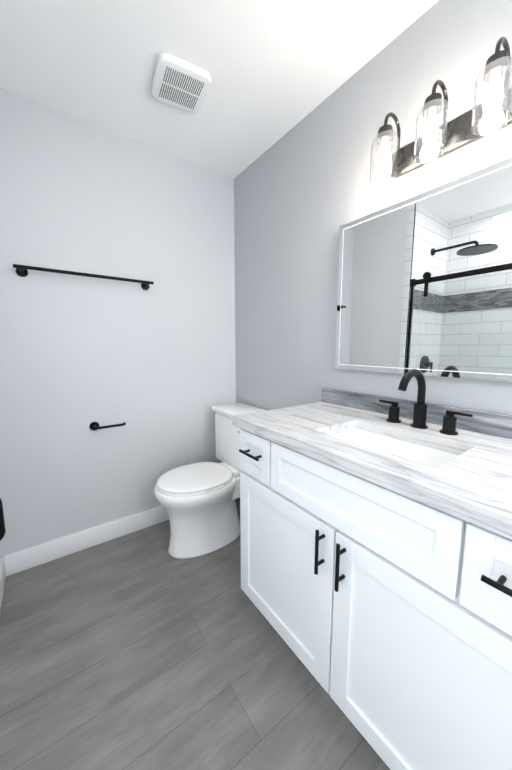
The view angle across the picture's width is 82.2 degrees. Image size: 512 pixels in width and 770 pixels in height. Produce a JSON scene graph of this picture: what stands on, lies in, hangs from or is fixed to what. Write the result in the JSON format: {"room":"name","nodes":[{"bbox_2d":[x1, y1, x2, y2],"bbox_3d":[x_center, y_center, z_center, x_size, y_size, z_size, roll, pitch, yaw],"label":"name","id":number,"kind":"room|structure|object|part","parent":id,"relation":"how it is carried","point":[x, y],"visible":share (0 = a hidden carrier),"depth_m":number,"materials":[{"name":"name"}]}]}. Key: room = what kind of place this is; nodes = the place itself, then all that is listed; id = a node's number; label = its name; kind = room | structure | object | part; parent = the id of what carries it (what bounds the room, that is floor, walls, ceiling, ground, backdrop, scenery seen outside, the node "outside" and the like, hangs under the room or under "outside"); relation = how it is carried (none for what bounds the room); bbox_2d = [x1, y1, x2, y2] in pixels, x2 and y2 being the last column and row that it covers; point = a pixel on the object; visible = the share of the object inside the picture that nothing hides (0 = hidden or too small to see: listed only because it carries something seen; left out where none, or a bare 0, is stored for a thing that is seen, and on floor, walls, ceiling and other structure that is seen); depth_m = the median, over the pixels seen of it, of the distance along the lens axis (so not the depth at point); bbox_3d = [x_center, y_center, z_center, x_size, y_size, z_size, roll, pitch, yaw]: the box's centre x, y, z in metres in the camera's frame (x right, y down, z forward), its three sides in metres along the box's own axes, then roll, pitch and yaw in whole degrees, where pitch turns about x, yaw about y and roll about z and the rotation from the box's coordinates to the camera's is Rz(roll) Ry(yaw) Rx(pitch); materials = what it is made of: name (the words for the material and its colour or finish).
{"room":"bathroom","nodes":[
{"label":"bathroom","id":0,"kind":"room"},
{"bbox_2d":[0,88,235,556],"bbox_3d":[-0.723,-0.234,1.873,1.555,2.350,0.120,-5,9,-36],"label":"wall","id":1,"kind":"structure","parent":0,"point":[153,367],"depth_m":1.67,"materials":[{"name":"grey paint"}]},
{"bbox_2d":[13,264,153,289],"bbox_3d":[-0.892,-0.575,1.585,0.648,0.048,0.068,-5,9,-36],"label":"towel bar","id":2,"kind":"object","parent":1,"relation":"attached to","point":[21,270],"visible":1,"depth_m":1.51,"materials":[{"name":"black metal"}]},
{"bbox_2d":[4,506,168,575],"bbox_3d":[-0.726,0.885,1.934,1.421,0.115,0.014,-5,9,-36],"label":"baseboard","id":3,"kind":"structure","parent":1,"relation":"attached to","point":[29,557],"depth_m":1.71,"materials":[{"name":"white wood"}]},
{"bbox_2d":[89,422,125,429],"bbox_3d":[-0.862,0.236,1.710,0.184,0.050,0.072,-5,9,-36],"label":"paper holder","id":4,"kind":"object","parent":1,"relation":"attached to","point":[93,425],"visible":1,"depth_m":1.69,"materials":[{"name":"black metal"}]},
{"bbox_2d":[0,498,389,769],"bbox_3d":[-0.115,1.178,0.529,2.350,0.100,3.290,-5,9,-36],"label":"floor","id":5,"kind":"structure","parent":0,"point":[142,649],"depth_m":1.07,"materials":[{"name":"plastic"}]},
{"bbox_2d":[154,403,265,558],"bbox_3d":[-0.262,0.567,1.811,0.715,0.777,0.510,-5,9,-36],"label":"toilet","id":6,"kind":"object","parent":5,"relation":"on","point":[197,501],"visible":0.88,"depth_m":1.69,"materials":[{"name":"white ceramic"}]},
{"bbox_3d":[-0.344,0.545,1.742,0.474,0.038,0.364,-5,9,-36],"label":"seat lid","id":7,"kind":"part","parent":6,"relation":"part of","materials":[{"name":"white plastic"}]},
{"bbox_3d":[-0.067,0.354,1.925,0.234,0.385,0.510,-5,9,-36],"label":"tank","id":8,"kind":"part","parent":6,"relation":"part of","materials":[{"name":"white ceramic"}]},
{"bbox_2d":[232,369,511,769],"bbox_3d":[0.430,0.506,0.991,0.582,1.112,1.055,-5,9,-36],"label":"bathroom vanity","id":9,"kind":"object","parent":5,"relation":"on","point":[376,555],"visible":1,"depth_m":0.75,"materials":[{"name":"white wood"}]},
{"bbox_3d":[-0.002,0.274,1.139,0.019,0.173,0.197,-5,9,-36],"label":"drawer","id":10,"kind":"part","parent":9,"relation":"part of","materials":[{"name":"white wood"}]},
{"bbox_3d":[0.084,0.655,1.069,0.019,0.540,0.492,-5,9,-36],"label":"door","id":11,"kind":"part","parent":9,"relation":"part of","materials":[{"name":"white wood"}]},
{"bbox_2d":[232,402,511,539],"bbox_3d":[0.438,0.181,0.954,0.562,0.037,1.055,-5,9,-36],"label":"countertop","id":12,"kind":"structure","parent":9,"relation":"on","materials":[{"name":"stone"}]},
{"bbox_2d":[332,429,458,467],"bbox_3d":[0.412,0.274,0.938,0.275,0.144,0.418,-5,9,-36],"label":"sink","id":13,"kind":"object","parent":12,"relation":"in","point":[433,455],"depth_m":1.02,"materials":[{"name":"white ceramic"}]},
{"bbox_2d":[379,369,472,434],"bbox_3d":[0.535,0.050,1.001,0.175,0.210,0.314,-5,9,-36],"label":"faucet","id":14,"kind":"object","parent":12,"relation":"on","point":[392,423],"depth_m":1.02,"materials":[{"name":"black metal"}]},
{"bbox_3d":[0.379,0.709,0.665,0.019,0.540,0.502,-5,9,-36],"label":"door","id":15,"kind":"part","parent":9,"relation":"part of","materials":[{"name":"white wood"}]},
{"bbox_3d":[0.468,0.359,0.496,0.019,0.173,0.200,-5,9,-36],"label":"drawer","id":16,"kind":"part","parent":9,"relation":"part of","materials":[{"name":"white wood"}]},
{"bbox_2d":[0,0,438,178],"bbox_3d":[-0.115,-1.251,0.209,2.350,0.100,3.290,-5,9,-36],"label":"ceiling","id":17,"kind":"structure","parent":0,"point":[276,70],"depth_m":1.19,"materials":[{"name":"white paint"}]},
{"bbox_2d":[151,53,210,112],"bbox_3d":[-0.334,-1.328,1.303,0.225,0.030,0.225,-4,9,-29],"label":"fan","id":18,"kind":"object","parent":17,"relation":"attached to","point":[177,82],"visible":1,"depth_m":1.27,"materials":[{"name":"white plastic"}]},
{"bbox_2d":[234,0,511,414],"bbox_3d":[0.824,-0.115,0.970,0.120,2.350,3.170,-5,9,-36],"label":"wall","id":19,"kind":"structure","parent":0,"point":[305,188],"depth_m":1.40,"materials":[{"name":"grey paint"}]},
{"bbox_2d":[321,388,511,438],"bbox_3d":[0.657,0.106,1.105,0.020,0.072,1.055,-5,9,-36],"label":"backsplash","id":20,"kind":"structure","parent":19,"relation":"attached to","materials":[{"name":"stone"}]},
{"bbox_2d":[335,157,511,381],"bbox_3d":[0.659,-0.358,1.036,0.026,0.655,0.900,-5,9,-36],"label":"mirror","id":21,"kind":"object","parent":19,"relation":"attached to","point":[424,283],"visible":0.95,"depth_m":1.04,"materials":[{"name":"white mirror"}]},
{"bbox_2d":[369,37,511,183],"bbox_3d":[0.587,-0.856,0.948,0.168,0.227,0.420,-5,9,-36],"label":"sconce","id":22,"kind":"object","parent":19,"relation":"attached to","point":[491,113],"visible":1,"depth_m":0.92,"materials":[{"name":"brown metal"}]},
{"bbox_3d":[-1.509,-0.114,0.963,0.795,2.350,0.683,-5,9,-36],"label":"wall","id":23,"kind":"structure","parent":0,"visible":0},
{"bbox_2d":[0,556,5,611],"bbox_3d":[-1.151,0.968,1.304,0.014,0.115,0.545,-5,9,-36],"label":"baseboard","id":24,"kind":"structure","parent":23,"relation":"attached to","point":[2,574],"depth_m":1.43,"materials":[{"name":"white"}]},
{"bbox_2d":[0,498,5,540],"bbox_3d":[-0.976,0.494,1.067,0.091,0.207,0.040,-5,9,-36],"label":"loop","id":25,"kind":"object","parent":23,"relation":"attached to","point":[2,528],"visible":1,"depth_m":1.08,"materials":[{"name":"black metal"}]}
]}

